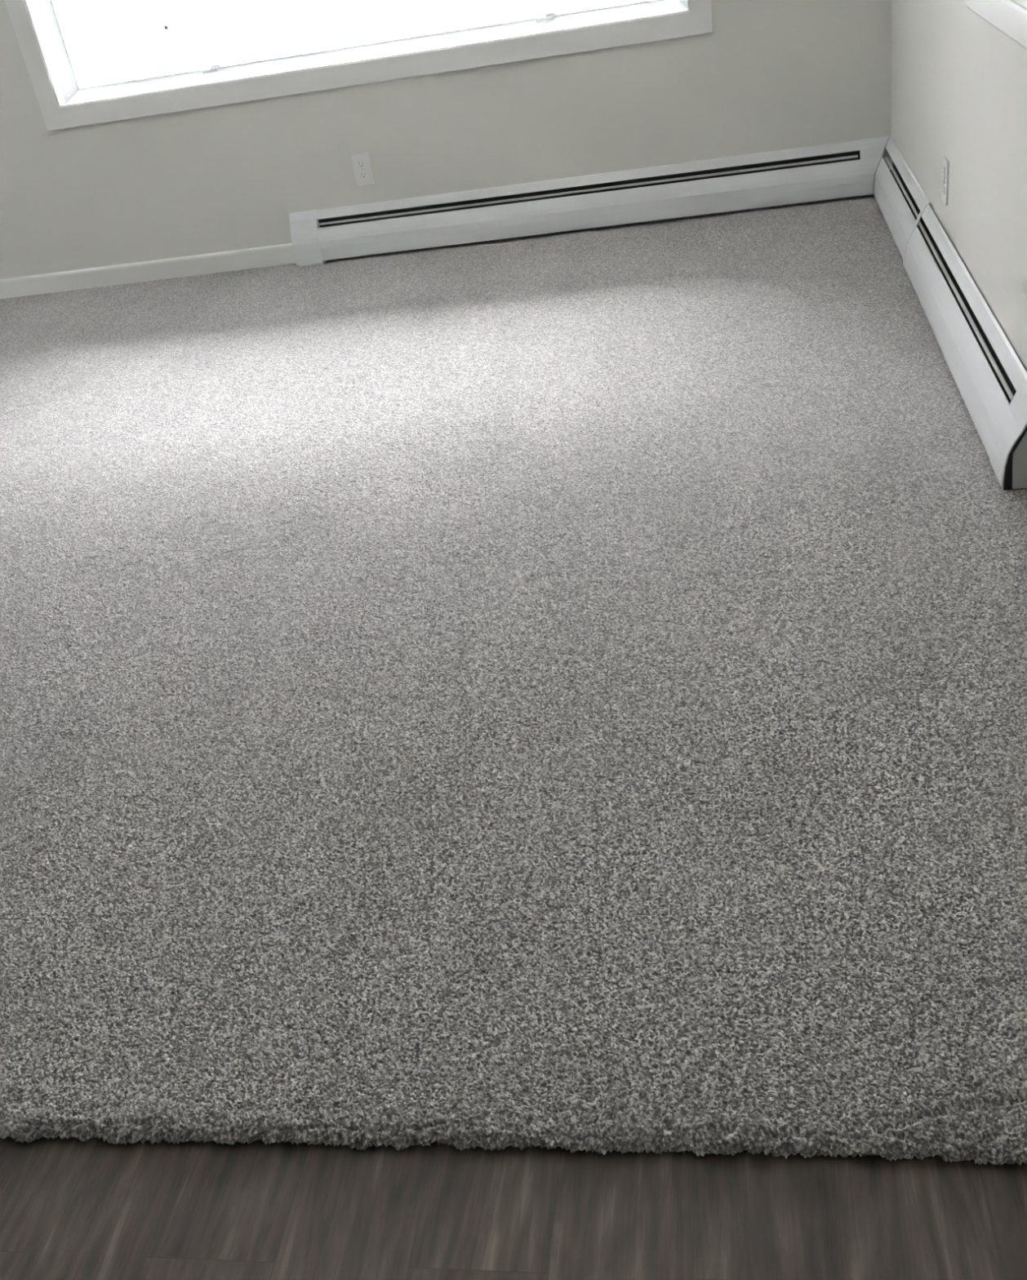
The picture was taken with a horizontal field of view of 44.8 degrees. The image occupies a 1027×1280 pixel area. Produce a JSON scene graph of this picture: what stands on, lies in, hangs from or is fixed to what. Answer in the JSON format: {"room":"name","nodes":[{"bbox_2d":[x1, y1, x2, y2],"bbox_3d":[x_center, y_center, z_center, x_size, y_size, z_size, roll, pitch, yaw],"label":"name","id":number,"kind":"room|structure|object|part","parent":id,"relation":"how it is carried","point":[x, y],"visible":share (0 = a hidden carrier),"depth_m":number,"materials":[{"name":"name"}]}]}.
{"room":"empty living room","nodes":[
{"label":"empty living room","id":0,"kind":"room"},
{"bbox_2d":[0,0,892,279],"bbox_3d":[-1.791,-2.505,4.527,6.400,2.467,0.120,-3,32,11],"label":"wall","id":1,"kind":"structure","parent":0,"point":[770,75],"depth_m":4.63,"materials":[{"name":"white paint"}]},
{"bbox_2d":[0,243,295,298],"bbox_3d":[-2.735,-1.427,5.302,3.832,0.077,0.012,-3,32,11],"label":"baseboard","id":2,"kind":"structure","parent":1,"relation":"attached to","point":[277,255],"depth_m":5.05,"materials":[{"name":"white paint"}]},
{"bbox_2d":[4,0,712,130],"bbox_3d":[-0.632,-2.565,4.297,2.537,1.184,0.136,-3,32,11],"label":"window","id":3,"kind":"structure","parent":1,"relation":"in","point":[63,104],"depth_m":4.57,"materials":[{"name":"white plastic"}]},
{"bbox_2d":[351,152,374,186],"bbox_3d":[-0.573,-1.789,4.730,0.070,0.114,0.009,-3,32,11],"label":"wall outlet","id":4,"kind":"object","parent":1,"relation":"attached to","point":[362,165],"visible":1,"depth_m":4.73,"materials":[{"name":"white plastic"}]},
{"bbox_2d":[356,160,366,168],"bbox_3d":[-0.576,-1.804,4.718,0.034,0.029,0.004,-3,32,11],"label":"receptacle","id":5,"kind":"object","parent":4,"relation":"attached to","point":[360,163],"depth_m":4.72,"materials":[{"name":"grey plastic"}]},
{"bbox_2d":[359,170,368,178],"bbox_3d":[-0.570,-1.771,4.739,0.034,0.029,0.004,-3,32,11],"label":"receptacle","id":6,"kind":"object","parent":4,"relation":"attached to","point":[362,174],"depth_m":4.74,"materials":[{"name":"grey plastic"}]},
{"bbox_2d":[288,135,890,267],"bbox_3d":[0.244,-1.632,4.669,2.263,0.194,0.071,-3,32,11],"label":"baseboard heater","id":7,"kind":"object","parent":1,"relation":"attached to","point":[847,169],"visible":1,"depth_m":4.65,"materials":[{"name":"white metal"}]},
{"bbox_2d":[315,140,859,219],"bbox_3d":[0.237,-1.712,4.648,2.052,0.032,0.022,-3,32,11],"label":"hood","id":8,"kind":"object","parent":7,"relation":"attached to","point":[848,149],"depth_m":4.64,"materials":[{"name":"white metal"}]},
{"bbox_3d":[0.247,-1.605,4.670,2.052,0.118,0.035,-3,32,11],"label":"panel","id":9,"kind":"part","parent":7,"relation":"part of","materials":[{"name":"white metal"}]},
{"bbox_3d":[0.251,-1.644,4.701,2.052,0.166,0.002,-3,32,11],"label":"plate","id":10,"kind":"part","parent":7,"relation":"part of","materials":[{"name":"grey metal"}]},
{"bbox_2d":[0,1134,1026,1279],"bbox_3d":[-2.158,0.904,1.605,6.400,0.050,8.770,-3,32,11],"label":"floor","id":11,"kind":"structure","parent":0,"point":[73,1208],"depth_m":1.37,"materials":[{"name":"brown wood"}]},
{"bbox_2d":[0,194,1026,1165],"bbox_3d":[-1.871,-0.373,3.474,6.101,0.031,3.966,-3,32,11],"label":"carpet","id":12,"kind":"object","parent":11,"relation":"on","point":[567,690],"visible":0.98,"depth_m":2.14,"materials":[{"name":"grey carpet"}]},
{"bbox_2d":[890,0,1026,372],"bbox_3d":[0.705,-0.335,0.364,0.176,2.467,8.500,-3,32,11],"label":"wall","id":13,"kind":"structure","parent":0,"point":[959,83],"depth_m":2.95,"materials":[{"name":"white paint"}]},
{"bbox_2d":[942,155,949,205],"bbox_3d":[1.165,-1.240,3.361,0.009,0.114,0.070,-3,32,11],"label":"wall outlet","id":14,"kind":"object","parent":13,"relation":"attached to","point":[945,162],"visible":1,"depth_m":3.35,"materials":[{"name":"white plastic"}]},
{"bbox_2d":[942,182,945,195],"bbox_3d":[1.165,-1.223,3.371,0.004,0.029,0.034,-3,32,11],"label":"receptacle","id":15,"kind":"object","parent":14,"relation":"attached to","point":[943,183],"depth_m":3.36,"materials":[{"name":"grey plastic"}]},
{"bbox_2d":[942,167,945,179],"bbox_3d":[1.159,-1.256,3.351,0.004,0.029,0.034,-3,32,11],"label":"receptacle","id":16,"kind":"object","parent":14,"relation":"attached to","point":[944,168],"depth_m":3.35,"materials":[{"name":"grey plastic"}]},
{"bbox_2d":[873,136,1026,490],"bbox_3d":[1.165,-1.047,3.473,0.074,0.193,2.446,-3,32,11],"label":"baseboard heater","id":17,"kind":"object","parent":13,"relation":"attached to","point":[990,379],"visible":1,"depth_m":3.01,"materials":[{"name":"white metal"}]},
{"bbox_3d":[1.252,-1.427,4.101,0.035,0.118,0.904,-3,32,11],"label":"panel","id":18,"kind":"part","parent":17,"relation":"part of","materials":[{"name":"white metal"}]},
{"bbox_2d":[885,136,929,210],"bbox_3d":[1.276,-1.525,4.052,0.022,0.032,0.936,-3,32,11],"label":"hood","id":19,"kind":"object","parent":17,"relation":"attached to","point":[915,189],"depth_m":4.00,"materials":[{"name":"white metal"}]},
{"bbox_3d":[1.292,-1.430,4.063,0.002,0.166,0.855,-3,32,11],"label":"plate","id":20,"kind":"part","parent":17,"relation":"part of","materials":[{"name":"grey metal"}]},
{"bbox_3d":[1.099,-0.803,3.154,0.035,0.118,1.385,-3,32,11],"label":"panel","id":21,"kind":"part","parent":17,"relation":"part of","materials":[{"name":"white metal"}]},
{"bbox_3d":[1.143,-0.820,3.136,0.002,0.166,1.385,-3,32,11],"label":"plate","id":22,"kind":"part","parent":17,"relation":"part of","materials":[{"name":"grey metal"}]},
{"bbox_2d":[920,204,1026,391],"bbox_3d":[1.121,-0.892,3.092,0.022,0.032,1.385,-3,32,11],"label":"hood","id":23,"kind":"object","parent":17,"relation":"attached to","point":[1016,373],"depth_m":2.95,"materials":[{"name":"white metal"}]},
{"bbox_3d":[1.015,-0.378,2.466,0.048,0.172,0.002,-3,32,11],"label":"plate","id":24,"kind":"part","parent":17,"relation":"part of","materials":[{"name":"white metal"}]},
{"label":"outside","id":25,"kind":"structure","parent":0,"visible":0},
{"bbox_2d":[52,0,647,88],"bbox_3d":[5.340,-17.389,29.764,120.000,0.100,180.000,-3,32,11],"label":"window pane","id":26,"kind":"structure","parent":25,"point":[107,42],"depth_m":21.38,"materials":[{"name":"grey"}]}
]}

